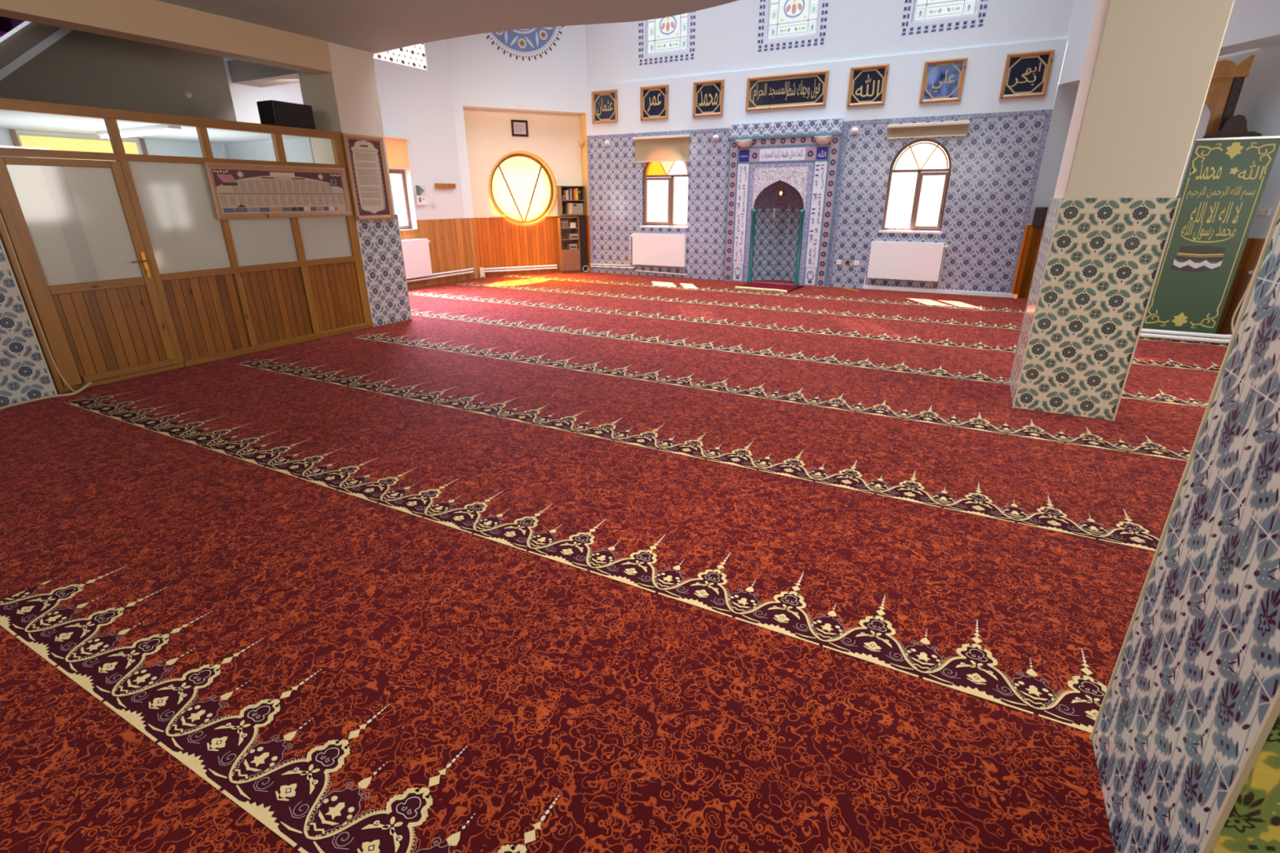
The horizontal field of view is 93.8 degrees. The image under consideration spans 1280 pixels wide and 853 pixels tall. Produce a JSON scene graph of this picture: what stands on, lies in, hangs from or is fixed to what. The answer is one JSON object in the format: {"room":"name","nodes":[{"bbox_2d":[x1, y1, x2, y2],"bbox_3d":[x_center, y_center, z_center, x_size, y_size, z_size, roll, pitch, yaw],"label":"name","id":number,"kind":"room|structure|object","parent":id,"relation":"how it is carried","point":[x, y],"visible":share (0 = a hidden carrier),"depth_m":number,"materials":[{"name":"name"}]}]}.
{"room":"mosque","nodes":[
{"label":"mosque","id":0,"kind":"room"},
{"bbox_2d":[0,29,236,121],"bbox_3d":[-7.202,-3.510,4.005,0.200,2.258,8.240,11,23,26],"label":"wall","id":1,"kind":"structure","parent":0,"point":[81,68],"depth_m":6.62,"materials":[{"name":"grey paint"}]},
{"bbox_2d":[0,16,73,79],"bbox_3d":[-5.979,-3.977,5.651,0.335,1.833,1.180,11,23,26],"label":"staircase","id":2,"kind":"structure","parent":1,"relation":"attached to","point":[20,41],"depth_m":5.68,"materials":[{"name":"grey paint"}]},
{"bbox_2d":[185,91,191,97],"bbox_3d":[-5.400,-3.976,7.178,0.030,0.068,0.068,11,23,26],"label":"wall hook","id":3,"kind":"object","parent":1,"relation":"attached to","point":[188,94],"visible":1,"depth_m":7.17,"materials":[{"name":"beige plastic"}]},
{"bbox_2d":[0,110,310,143],"bbox_3d":[-5.656,-3.050,6.005,2.280,0.037,4.100,11,23,26],"label":"ceiling","id":4,"kind":"structure","parent":0,"point":[8,119],"depth_m":6.36,"materials":[{"name":"white paint"}]},
{"bbox_2d":[96,124,181,138],"bbox_3d":[-5.385,-3.152,6.418,1.500,0.066,0.120,11,23,26],"label":"ceiling light","id":5,"kind":"object","parent":4,"relation":"attached to","point":[160,129],"visible":0.77,"depth_m":6.28,"materials":[{"name":"white plastic"}]},
{"bbox_2d":[222,57,234,61],"bbox_3d":[-4.937,-4.663,7.009,2.130,0.260,2.350,11,23,26],"label":"ceiling","id":6,"kind":"structure","parent":0,"point":[224,58],"depth_m":7.98,"materials":[{"name":"paint"}]},
{"bbox_2d":[227,59,299,87],"bbox_3d":[-4.679,-4.725,7.899,1.780,0.260,0.400,11,23,26],"label":"beam","id":7,"kind":"structure","parent":6,"relation":"attached to","point":[245,73],"depth_m":7.96,"materials":[{"name":"grey paint"}]},
{"bbox_2d":[0,39,471,288],"bbox_3d":[-6.718,-4.416,6.293,0.300,7.000,12.840,11,23,26],"label":"wall","id":8,"kind":"structure","parent":0,"point":[415,104],"depth_m":11.06,"materials":[{"name":"white paint"}]},
{"bbox_2d":[8,128,148,160],"bbox_3d":[-6.421,-2.813,7.103,0.030,1.225,1.240,11,23,26],"label":"window","id":9,"kind":"structure","parent":8,"relation":"in","point":[27,141],"depth_m":6.82,"materials":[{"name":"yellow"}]},
{"bbox_2d":[384,134,410,169],"bbox_3d":[-4.373,-4.765,10.404,0.079,0.534,0.960,11,23,26],"label":"roller blind","id":10,"kind":"object","parent":8,"relation":"attached to","point":[397,151],"visible":0.53,"depth_m":10.59,"materials":[{"name":"orange fabric"}]},
{"bbox_2d":[373,43,426,70],"bbox_3d":[-4.246,-6.925,10.068,0.006,1.420,1.508,11,23,26],"label":"window","id":11,"kind":"structure","parent":8,"relation":"in","point":[413,55],"depth_m":10.55,"materials":[{"name":"white glass"}]},
{"bbox_2d":[389,168,412,229],"bbox_3d":[-4.547,-4.316,10.724,0.060,1.520,0.880,11,23,26],"label":"window","id":12,"kind":"structure","parent":8,"relation":"in","point":[402,172],"depth_m":11.11,"materials":[{"name":"white plastic"}]},
{"bbox_2d":[400,238,432,279],"bbox_3d":[-4.339,-3.095,11.100,0.099,0.688,1.229,11,23,26],"label":"radiator","id":13,"kind":"object","parent":8,"relation":"attached to","point":[416,255],"visible":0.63,"depth_m":11.26,"materials":[{"name":"white metal"}]},
{"bbox_2d":[414,184,427,204],"bbox_3d":[-4.087,-4.332,11.202,0.008,0.345,0.250,11,23,26],"label":"wall calendar","id":14,"kind":"object","parent":8,"relation":"attached to","point":[420,190],"visible":1,"depth_m":11.20,"materials":[{"name":"white paper"}]},
{"bbox_2d":[414,184,426,195],"bbox_3d":[-4.087,-4.406,11.173,0.008,0.185,0.250,11,23,26],"label":"picture","id":15,"kind":"object","parent":14,"relation":"on","point":[420,190],"depth_m":11.17,"materials":[{"name":"white paper"}]},
{"bbox_2d":[406,267,474,282],"bbox_3d":[-4.363,-2.726,11.156,0.050,0.100,3.600,11,23,26],"label":"pipe","id":16,"kind":"object","parent":8,"relation":"attached to","point":[471,268],"visible":0.4,"depth_m":11.94,"materials":[{"name":"white metal"}]},
{"bbox_2d":[434,182,456,188],"bbox_3d":[-3.765,-4.680,11.649,0.065,0.085,0.540,11,23,26],"label":"coat rack","id":17,"kind":"object","parent":8,"relation":"attached to","point":[437,185],"visible":1,"depth_m":11.66,"materials":[{"name":"brown wood"}]},
{"bbox_2d":[226,137,314,163],"bbox_3d":[-4.878,-2.683,8.268,1.780,2.342,0.070,11,23,26],"label":"wall","id":18,"kind":"structure","parent":0,"point":[296,150],"depth_m":7.86,"materials":[{"name":"white paint"}]},
{"bbox_2d":[156,0,737,53],"bbox_3d":[-0.458,-2.457,1.281,11.550,0.320,9.433,11,23,26],"label":"ceiling","id":19,"kind":"structure","parent":0,"point":[375,26],"depth_m":5.87,"materials":[{"name":"paint"}]},
{"bbox_2d":[0,0,331,74],"bbox_3d":[-5.674,-2.939,3.466,0.280,0.312,8.430,11,23,26],"label":"beam","id":20,"kind":"structure","parent":19,"relation":"attached to","point":[155,22],"depth_m":5.61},
{"bbox_2d":[445,24,586,115],"bbox_3d":[-2.441,-8.211,11.599,2.920,3.720,0.350,-10,23,-24],"label":"wall","id":21,"kind":"structure","parent":0,"point":[482,77],"depth_m":11.94,"materials":[{"name":"white paint"}]},
{"bbox_2d":[486,26,564,60],"bbox_3d":[-2.308,-8.078,11.503,1.840,1.840,0.006,-10,23,-24],"label":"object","id":22,"kind":"structure","parent":21,"relation":"in","point":[525,41],"depth_m":11.75,"materials":[{"name":"glass"}]},
{"bbox_2d":[462,107,582,275],"bbox_3d":[-2.520,-5.367,13.025,3.800,4.050,0.300,-10,23,-24],"label":"wall","id":23,"kind":"structure","parent":0,"point":[554,138],"depth_m":12.92,"materials":[{"name":"beige paint"}]},
{"bbox_2d":[511,119,528,137],"bbox_3d":[-2.512,-6.235,12.523,0.350,0.310,0.030,-10,23,-24],"label":"picture frame","id":24,"kind":"object","parent":23,"relation":"attached to","point":[519,127],"visible":1,"depth_m":12.53,"materials":[{"name":"brown wood"}]},
{"bbox_2d":[484,264,557,272],"bbox_3d":[-2.701,-3.525,13.382,1.780,0.099,0.044,-10,23,-24],"label":"pipe","id":25,"kind":"object","parent":23,"relation":"attached to","point":[551,266],"visible":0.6,"depth_m":13.38,"materials":[{"name":"white metal"}]},
{"bbox_2d":[488,151,557,226],"bbox_3d":[-2.547,-5.148,12.998,1.510,1.510,0.182,-10,23,-24],"label":"window","id":26,"kind":"structure","parent":23,"relation":"in","point":[517,153],"depth_m":13.05,"materials":[{"name":"orange wood"}]},
{"bbox_2d":[489,214,583,217],"bbox_3d":[-2.241,-4.649,13.230,2.120,0.030,0.060,-10,23,-24],"label":"trim ledge","id":27,"kind":"object","parent":23,"relation":"attached to","point":[548,215],"visible":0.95,"depth_m":13.39,"materials":[{"name":"wood"}]},
{"bbox_2d":[556,186,586,214],"bbox_3d":[-1.530,-5.036,13.349,0.560,0.600,0.266,-10,23,-24],"label":"wall shelf","id":28,"kind":"object","parent":23,"relation":"attached to","point":[562,204],"visible":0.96,"depth_m":13.35,"materials":[{"name":"brown wood"}]},
{"bbox_2d":[563,190,568,199],"bbox_3d":[-1.640,-5.121,13.261,0.066,0.200,0.171,-10,23,-24],"label":"book","id":29,"kind":"object","parent":28,"relation":"on","point":[566,192],"visible":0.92,"depth_m":13.20,"materials":[{"name":"paper"}]},
{"bbox_2d":[566,203,572,213],"bbox_3d":[-1.575,-4.862,13.370,0.099,0.240,0.171,-10,23,-24],"label":"book","id":30,"kind":"object","parent":28,"relation":"on","point":[569,206],"visible":0.92,"depth_m":13.31,"materials":[{"name":"paper"}]},
{"bbox_2d":[567,188,572,199],"bbox_3d":[-1.560,-5.152,13.292,0.046,0.235,0.171,-10,23,-24],"label":"book","id":31,"kind":"object","parent":28,"relation":"on","point":[570,192],"visible":0.93,"depth_m":13.24,"materials":[{"name":"paper"}]},
{"bbox_2d":[571,188,575,199],"bbox_3d":[-1.488,-5.162,13.325,0.036,0.230,0.171,-10,23,-24],"label":"book","id":32,"kind":"object","parent":28,"relation":"on","point":[572,189],"visible":0.87,"depth_m":13.27,"materials":[{"name":"paper"}]},
{"bbox_2d":[574,188,577,199],"bbox_3d":[-1.440,-5.175,13.345,0.066,0.240,0.171,-10,23,-24],"label":"book","id":33,"kind":"object","parent":28,"relation":"on","point":[575,189],"visible":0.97,"depth_m":13.27,"materials":[{"name":"paper"}]},
{"bbox_2d":[572,203,583,213],"bbox_3d":[-1.418,-4.892,13.452,0.250,0.225,0.150,-10,23,-24],"label":"box file","id":34,"kind":"object","parent":28,"relation":"on","point":[577,208],"visible":0.81,"depth_m":13.39,"materials":[{"name":"cardboard"}]},
{"bbox_2d":[577,189,580,199],"bbox_3d":[-1.381,-5.176,13.376,0.050,0.220,0.171,-10,23,-24],"label":"book","id":35,"kind":"object","parent":28,"relation":"on","point":[579,190],"visible":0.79,"depth_m":13.30,"materials":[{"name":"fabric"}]},
{"bbox_2d":[0,271,1229,852],"bbox_3d":[-0.008,-0.469,5.711,14.400,0.002,16.100,11,23,26],"label":"floor","id":36,"kind":"structure","parent":0,"point":[556,562],"depth_m":2.65,"materials":[{"name":"red carpet"}]},
{"bbox_2d":[0,238,57,407],"bbox_3d":[-5.553,-1.606,4.573,0.652,2.970,0.697,11,23,26],"label":"pillar","id":37,"kind":"structure","parent":36,"relation":"on","point":[24,374],"depth_m":4.97,"materials":[{"name":"tile"}]},
{"bbox_2d":[0,212,75,391],"bbox_3d":[-5.010,-1.048,4.981,0.090,1.606,0.027,-13,24,-30],"label":"cable","id":38,"kind":"object","parent":36,"relation":"on","point":[1,216],"visible":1,"depth_m":4.96,"materials":[{"name":"white plastic"}]},
{"bbox_2d":[0,382,92,409],"bbox_3d":[-5.148,-0.201,4.954,0.120,0.071,1.050,10,23,25],"label":"cable","id":39,"kind":"object","parent":36,"relation":"on","point":[88,384],"visible":1,"depth_m":5.14,"materials":[{"name":"white plastic"}]},
{"bbox_2d":[0,97,373,394],"bbox_3d":[-4.362,-1.906,6.226,0.098,2.345,3.300,11,23,26],"label":"wall","id":40,"kind":"structure","parent":36,"relation":"on","point":[225,288],"depth_m":6.27,"materials":[{"name":"brown wood"}]},
{"bbox_2d":[0,155,177,386],"bbox_3d":[-4.861,-1.360,5.326,0.100,1.870,0.902,11,23,26],"label":"door","id":41,"kind":"structure","parent":40,"relation":"in","point":[72,226],"depth_m":5.29,"materials":[{"name":"brown wood"}]},
{"bbox_2d":[203,161,351,219],"bbox_3d":[-3.945,-2.617,6.683,0.028,0.545,1.580,11,23,26],"label":"poster","id":42,"kind":"object","parent":40,"relation":"attached to","point":[238,191],"visible":1,"depth_m":6.59,"materials":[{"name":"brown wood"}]},
{"bbox_2d":[256,99,315,128],"bbox_3d":[-3.967,-3.493,6.738,0.268,0.250,0.490,10,23,24],"label":"loudspeaker","id":43,"kind":"object","parent":40,"relation":"on","point":[271,112],"visible":0.88,"depth_m":6.60,"materials":[{"name":"black plastic"}]},
{"bbox_2d":[273,102,315,128],"bbox_3d":[-3.851,-3.473,6.686,0.010,0.214,0.450,10,23,24],"label":"grille","id":44,"kind":"object","parent":43,"relation":"attached to","point":[285,113],"depth_m":6.67,"materials":[{"name":"black plastic"}]},
{"bbox_2d":[297,41,412,326],"bbox_3d":[-3.693,-3.016,7.816,0.652,3.280,0.662,11,23,26],"label":"pillar","id":45,"kind":"structure","parent":36,"relation":"on","point":[344,99],"depth_m":7.44,"materials":[{"name":"beige paint"}]},
{"bbox_2d":[342,133,394,220],"bbox_3d":[-3.412,-3.130,7.559,0.028,0.985,0.575,11,23,26],"label":"framed poster","id":46,"kind":"object","parent":45,"relation":"attached to","point":[365,155],"visible":1,"depth_m":7.55,"materials":[{"name":"beige paper"}]},
{"bbox_2d":[453,105,479,279],"bbox_3d":[-3.644,-4.747,12.349,0.270,3.280,0.450,-10,23,-24],"label":"wall pier","id":47,"kind":"object","parent":36,"relation":"on","point":[458,109],"visible":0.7,"depth_m":12.12,"materials":[{"name":"white paint"}]},
{"bbox_2d":[479,267,484,278],"bbox_3d":[-3.358,-3.264,12.748,0.100,0.218,0.139,-10,23,-24],"label":"junction box","id":48,"kind":"object","parent":36,"relation":"on","point":[482,272],"visible":1,"depth_m":12.72,"materials":[{"name":"beige plastic"}]},
{"bbox_2d":[555,216,581,273],"bbox_3d":[-1.619,-4.116,13.585,0.450,1.203,0.344,-10,23,-24],"label":"bookcase","id":49,"kind":"object","parent":36,"relation":"on","point":[568,260],"visible":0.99,"depth_m":13.58,"materials":[{"name":"brown laminate"}]},
{"bbox_2d":[566,243,577,248],"bbox_3d":[-1.552,-4.111,13.662,0.180,0.110,0.221,-10,23,-24],"label":"storage box","id":50,"kind":"object","parent":49,"relation":"on","point":[569,246],"visible":1,"depth_m":13.58,"materials":[{"name":"fabric"}]},
{"bbox_2d":[566,233,577,239],"bbox_3d":[-1.531,-4.320,13.593,0.200,0.110,0.221,-10,23,-24],"label":"storage box","id":51,"kind":"object","parent":49,"relation":"on","point":[571,236],"visible":1,"depth_m":13.51,"materials":[{"name":"fabric"}]},
{"bbox_2d":[577,216,587,271],"bbox_3d":[-1.342,-4.185,13.770,0.190,1.198,0.230,-10,23,-24],"label":"base cabinet","id":52,"kind":"object","parent":36,"relation":"on","point":[582,220],"visible":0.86,"depth_m":13.66,"materials":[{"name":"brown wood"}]},
{"bbox_2d":[734,282,804,293],"bbox_3d":[2.465,-2.653,11.325,1.003,0.054,1.060,13,24,30],"label":"rug","id":53,"kind":"object","parent":36,"relation":"on","point":[761,286],"visible":1,"depth_m":11.15,"materials":[{"name":"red carpet"}]},
{"bbox_2d":[723,118,843,286],"bbox_3d":[2.756,-4.272,11.613,2.070,2.880,0.671,11,23,26],"label":"niche","id":54,"kind":"object","parent":36,"relation":"on","point":[769,235],"visible":1,"depth_m":11.40,"materials":[{"name":"tile"}]},
{"bbox_2d":[735,139,752,148],"bbox_3d":[1.952,-5.310,11.271,0.315,0.146,0.104,11,23,26],"label":"wall lamp","id":55,"kind":"object","parent":54,"relation":"attached to","point":[744,144],"visible":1,"depth_m":11.24,"materials":[{"name":"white glass"}]},
{"bbox_2d":[779,185,783,195],"bbox_3d":[2.689,-4.503,11.393,0.080,0.230,0.090,11,23,26],"label":"hanging lamp","id":56,"kind":"object","parent":54,"relation":"hanging from","point":[781,192],"visible":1,"depth_m":11.38,"materials":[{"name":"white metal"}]},
{"bbox_2d":[813,135,832,145],"bbox_3d":[3.240,-5.068,10.627,0.315,0.146,0.104,11,23,26],"label":"wall lamp","id":57,"kind":"object","parent":54,"relation":"attached to","point":[824,140],"visible":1,"depth_m":10.60,"materials":[{"name":"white glass"}]},
{"bbox_2d":[842,287,860,292],"bbox_3d":[3.857,-2.504,10.941,0.080,0.045,0.320,-16,26,-36],"label":"wedge","id":58,"kind":"object","parent":36,"relation":"on","point":[843,288],"visible":1,"depth_m":10.94,"materials":[{"name":"brown wood"}]},
{"bbox_2d":[1008,0,1235,421],"bbox_3d":[3.498,-1.755,4.454,0.672,3.280,0.792,11,23,26],"label":"pillar","id":59,"kind":"structure","parent":36,"relation":"on","point":[1148,66],"depth_m":4.18,"materials":[{"name":"beige paint"}]},
{"bbox_2d":[1089,200,1279,852],"bbox_3d":[1.562,-0.375,0.858,0.710,3.280,0.720,11,23,26],"label":"pillar","id":60,"kind":"structure","parent":36,"relation":"on","point":[1184,735],"depth_m":1.31,"materials":[{"name":"blue tile"}]},
{"bbox_2d":[1139,328,1231,343],"bbox_3d":[6.210,-1.106,7.147,1.805,0.088,0.287,8,22,20],"label":"pipe","id":61,"kind":"object","parent":36,"relation":"on","point":[1222,339],"visible":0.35,"depth_m":7.02,"materials":[{"name":"white metal"}]},
{"bbox_2d":[1142,135,1279,337],"bbox_3d":[6.555,-2.141,6.948,0.760,2.205,0.250,11,23,26],"label":"banner","id":62,"kind":"object","parent":36,"relation":"on","point":[1225,180],"visible":0.98,"depth_m":6.91,"materials":[{"name":"fabric"}]},
{"bbox_2d":[1176,54,1262,197],"bbox_3d":[6.479,-2.778,7.316,1.180,3.128,0.592,11,23,26],"label":"pulpit","id":63,"kind":"object","parent":36,"relation":"on","point":[1228,78],"visible":0.16,"depth_m":6.75,"materials":[{"name":"brown wood"}]},
{"bbox_2d":[1231,266,1256,333],"bbox_3d":[6.954,-1.644,6.791,0.289,1.384,0.153,-4,21,-10],"label":"cable","id":64,"kind":"object","parent":36,"relation":"on","point":[1247,287],"visible":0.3,"depth_m":6.94,"materials":[{"name":"white plastic"}]},
{"bbox_2d":[585,0,1075,293],"bbox_3d":[2.632,-6.182,10.840,8.410,7.000,0.254,11,23,26],"label":"wall","id":65,"kind":"structure","parent":0,"point":[993,166],"depth_m":10.47,"materials":[{"name":"white paint"}]},
{"bbox_2d":[577,140,584,147],"bbox_3d":[-1.272,-6.122,12.995,0.140,0.135,0.127,-10,23,-24],"label":"wall lamp","id":66,"kind":"object","parent":65,"relation":"attached to","point":[581,143],"visible":1,"depth_m":12.96,"materials":[{"name":"white glass"}]},
{"bbox_2d":[580,112,591,271],"bbox_3d":[-1.192,-5.162,13.414,0.080,3.280,0.360,-10,23,-24],"label":"door frame","id":67,"kind":"structure","parent":65,"relation":"attached to","point":[583,117],"depth_m":13.26,"materials":[{"name":"orange wood"}]},
{"bbox_2d":[591,88,617,124],"bbox_3d":[-0.733,-6.622,12.414,0.610,0.600,0.040,11,23,26],"label":"picture frame","id":68,"kind":"object","parent":65,"relation":"attached to","point":[604,103],"visible":1,"depth_m":12.42,"materials":[{"name":"brown wood"}]},
{"bbox_2d":[604,140,609,146],"bbox_3d":[-0.709,-5.974,12.637,0.120,0.120,0.066,11,23,26],"label":"wall light","id":69,"kind":"object","parent":65,"relation":"attached to","point":[606,143],"visible":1,"depth_m":12.62,"materials":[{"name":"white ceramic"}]},
{"bbox_2d":[590,236,688,275],"bbox_3d":[-0.054,-3.770,13.084,2.453,0.796,0.035,11,23,26],"label":"pipe","id":70,"kind":"object","parent":65,"relation":"attached to","point":[630,237],"visible":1,"depth_m":13.23,"materials":[{"name":"white metal"}]},
{"bbox_2d":[640,84,668,120],"bbox_3d":[0.281,-6.432,11.907,0.610,0.600,0.040,11,23,26],"label":"plate","id":71,"kind":"object","parent":65,"relation":"attached to","point":[654,100],"visible":1,"depth_m":11.91,"materials":[{"name":"brown wood"}]},
{"bbox_2d":[630,233,686,266],"bbox_3d":[0.378,-3.786,12.836,1.304,0.653,0.099,11,23,26],"label":"radiator","id":72,"kind":"object","parent":65,"relation":"attached to","point":[648,249],"visible":1,"depth_m":12.76,"materials":[{"name":"white metal"}]},
{"bbox_2d":[586,127,729,271],"bbox_3d":[0.293,-4.627,12.619,3.230,2.840,0.006,11,23,26],"label":"trim","id":73,"kind":"structure","parent":65,"relation":"attached to","point":[715,130],"depth_m":12.73,"materials":[{"name":"tile"}]},
{"bbox_2d":[632,133,690,162],"bbox_3d":[0.424,-5.615,12.114,1.260,0.474,0.079,11,23,26],"label":"roller blind","id":74,"kind":"object","parent":65,"relation":"attached to","point":[672,148],"visible":1,"depth_m":12.12,"materials":[{"name":"beige fabric"}]},
{"bbox_2d":[640,225,688,228],"bbox_3d":[0.538,-4.236,12.712,1.110,0.042,0.190,11,23,26],"label":"sill","id":75,"kind":"structure","parent":65,"relation":"attached to","point":[641,226],"depth_m":12.65,"materials":[{"name":"stone"}]},
{"bbox_2d":[644,160,688,226],"bbox_3d":[0.555,-4.958,12.474,1.060,1.470,0.090,11,23,26],"label":"window","id":76,"kind":"structure","parent":65,"relation":"in","point":[664,171],"depth_m":12.46,"materials":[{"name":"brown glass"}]},
{"bbox_2d":[638,11,695,65],"bbox_3d":[0.522,-8.014,11.283,1.200,2.020,0.092,11,23,26],"label":"window","id":77,"kind":"structure","parent":65,"relation":"in","point":[669,33],"depth_m":11.50,"materials":[{"name":"glass"}]},
{"bbox_2d":[693,79,724,117],"bbox_3d":[1.296,-6.242,11.400,0.610,0.600,0.040,11,23,26],"label":"plate","id":78,"kind":"object","parent":65,"relation":"attached to","point":[708,95],"visible":1,"depth_m":11.40,"materials":[{"name":"brown wood"}]},
{"bbox_2d":[712,134,719,141],"bbox_3d":[1.453,-5.569,11.558,0.120,0.120,0.066,11,23,26],"label":"wall light","id":79,"kind":"object","parent":65,"relation":"attached to","point":[715,137],"visible":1,"depth_m":11.55,"materials":[{"name":"white glass"}]},
{"bbox_2d":[745,70,829,111],"bbox_3d":[2.611,-6.007,10.740,1.460,0.545,0.040,11,23,26],"label":"framed calligraphy","id":80,"kind":"object","parent":65,"relation":"attached to","point":[806,89],"visible":1,"depth_m":10.73,"materials":[{"name":"brown wood"}]},
{"bbox_2d":[757,0,828,51],"bbox_3d":[2.657,-7.614,10.217,1.200,2.020,0.092,11,23,26],"label":"window","id":81,"kind":"structure","parent":65,"relation":"in","point":[787,19],"depth_m":10.45,"materials":[{"name":"glass"}]},
{"bbox_2d":[836,259,841,264],"bbox_3d":[3.731,-3.085,11.243,0.084,0.084,0.012,11,23,26],"label":"wall socket","id":82,"kind":"object","parent":65,"relation":"attached to","point":[838,261],"visible":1,"depth_m":11.24,"materials":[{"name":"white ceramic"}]},
{"bbox_2d":[851,127,857,134],"bbox_3d":[3.729,-5.142,10.422,0.120,0.120,0.066,11,23,26],"label":"wall light","id":83,"kind":"object","parent":65,"relation":"attached to","point":[855,130],"visible":1,"depth_m":10.41,"materials":[{"name":"white glass"}]},
{"bbox_2d":[853,260,858,265],"bbox_3d":[4.013,-3.032,11.102,0.084,0.084,0.012,11,23,26],"label":"wall socket","id":84,"kind":"object","parent":65,"relation":"attached to","point":[856,262],"visible":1,"depth_m":11.10,"materials":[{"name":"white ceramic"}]},
{"bbox_2d":[846,63,889,106],"bbox_3d":[3.846,-5.759,10.129,0.610,0.600,0.040,11,23,26],"label":"framed picture","id":85,"kind":"object","parent":65,"relation":"attached to","point":[868,83],"visible":1,"depth_m":10.13,"materials":[{"name":"brown wood"}]},
{"bbox_2d":[863,247,945,289],"bbox_3d":[4.718,-2.864,10.741,1.258,0.740,0.020,11,24,27],"label":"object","id":86,"kind":"structure","parent":65,"relation":"attached to","point":[944,247],"depth_m":10.49,"materials":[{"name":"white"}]},
{"bbox_2d":[866,240,947,281],"bbox_3d":[4.744,-2.946,10.665,1.249,0.648,0.099,11,23,26],"label":"radiator","id":87,"kind":"object","parent":65,"relation":"attached to","point":[900,260],"visible":1,"depth_m":10.62,"materials":[{"name":"white metal"}]},
{"bbox_2d":[878,230,942,234],"bbox_3d":[4.778,-3.441,10.596,1.040,0.042,0.190,11,23,26],"label":"sill","id":88,"kind":"structure","parent":65,"relation":"attached to","point":[879,231],"depth_m":10.53,"materials":[{"name":"stone"}]},
{"bbox_2d":[882,138,951,231],"bbox_3d":[4.799,-4.162,10.356,0.960,1.470,0.090,11,23,26],"label":"window","id":89,"kind":"structure","parent":65,"relation":"in","point":[923,157],"depth_m":10.25,"materials":[{"name":"clear glass"}]},
{"bbox_2d":[886,120,969,138],"bbox_3d":[4.743,-4.908,9.918,1.250,0.214,0.079,11,23,26],"label":"roller blind","id":90,"kind":"object","parent":65,"relation":"attached to","point":[955,128],"visible":1,"depth_m":9.91,"materials":[{"name":"beige fabric"}]},
{"bbox_2d":[862,284,1015,297],"bbox_3d":[5.236,-2.402,10.632,2.440,0.068,0.035,11,23,26],"label":"baseboard","id":91,"kind":"structure","parent":65,"relation":"attached to","point":[864,286],"depth_m":10.58,"materials":[{"name":"white ceramic"}]},
{"bbox_2d":[826,109,1053,291],"bbox_3d":[4.926,-3.759,10.307,3.090,2.840,0.006,11,23,26],"label":"trim","id":92,"kind":"structure","parent":65,"relation":"attached to","point":[1048,113],"depth_m":9.93,"materials":[{"name":"tile"}]},
{"bbox_2d":[919,57,968,103],"bbox_3d":[4.866,-5.551,9.627,0.610,0.605,0.040,11,23,26],"label":"framed picture","id":93,"kind":"object","parent":65,"relation":"attached to","point":[943,80],"visible":1,"depth_m":9.63,"materials":[{"name":"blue wood"}]},
{"bbox_2d":[901,0,988,35],"bbox_3d":[4.779,-7.216,9.158,1.200,2.020,0.092,11,23,26],"label":"window","id":94,"kind":"structure","parent":65,"relation":"in","point":[923,10],"depth_m":9.44,"materials":[{"name":"glass"}]},
{"bbox_2d":[999,48,1054,98],"bbox_3d":[5.880,-5.354,9.123,0.610,0.610,0.040,11,23,26],"label":"framed picture","id":95,"kind":"object","parent":65,"relation":"attached to","point":[1026,74],"visible":1,"depth_m":9.12,"materials":[{"name":"brown wood"}]},
{"bbox_2d":[1010,84,1079,297],"bbox_3d":[6.503,-3.668,9.594,0.490,3.170,0.120,-3,21,-6],"label":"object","id":96,"kind":"structure","parent":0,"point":[1066,95],"depth_m":9.48,"materials":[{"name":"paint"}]},
{"bbox_2d":[1031,207,1048,226],"bbox_3d":[6.498,-3.361,9.610,0.286,0.300,0.174,-3,21,-6],"label":"loudspeaker","id":97,"kind":"object","parent":96,"relation":"on","point":[1040,214],"visible":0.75,"depth_m":9.55,"materials":[{"name":"black plastic"}]},
{"bbox_2d":[1031,208,1042,225],"bbox_3d":[6.360,-3.354,9.595,0.008,0.240,0.145,-3,21,-6],"label":"speaker","id":98,"kind":"object","parent":97,"relation":"attached to","point":[1037,217],"depth_m":9.57,"materials":[{"name":"black plastic"}]},
{"bbox_2d":[1057,0,1279,84],"bbox_3d":[6.779,-6.128,6.223,0.450,3.830,4.620,-3,21,-6],"label":"wall","id":99,"kind":"structure","parent":0,"point":[1252,24],"depth_m":6.69,"materials":[{"name":"white paint"}]},
{"bbox_2d":[1177,43,1279,334],"bbox_3d":[7.024,-3.066,7.412,0.022,3.600,5.800,-3,21,-6],"label":"wall","id":100,"kind":"structure","parent":0,"point":[1259,100],"depth_m":6.88,"materials":[{"name":"white paint"}]},
{"bbox_2d":[1233,269,1254,329],"bbox_3d":[7.150,-1.282,6.482,0.099,0.728,1.229,-3,21,-6],"label":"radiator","id":101,"kind":"object","parent":100,"relation":"attached to","point":[1250,273],"visible":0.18,"depth_m":6.97,"materials":[{"name":"white metal"}]},
{"bbox_2d":[1255,208,1271,215],"bbox_3d":[7.119,-2.455,6.848,0.013,0.080,0.150,-3,21,-7],"label":"wall socket","id":102,"kind":"object","parent":100,"relation":"attached to","point":[1260,211],"visible":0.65,"depth_m":6.84,"materials":[{"name":"white plastic"}]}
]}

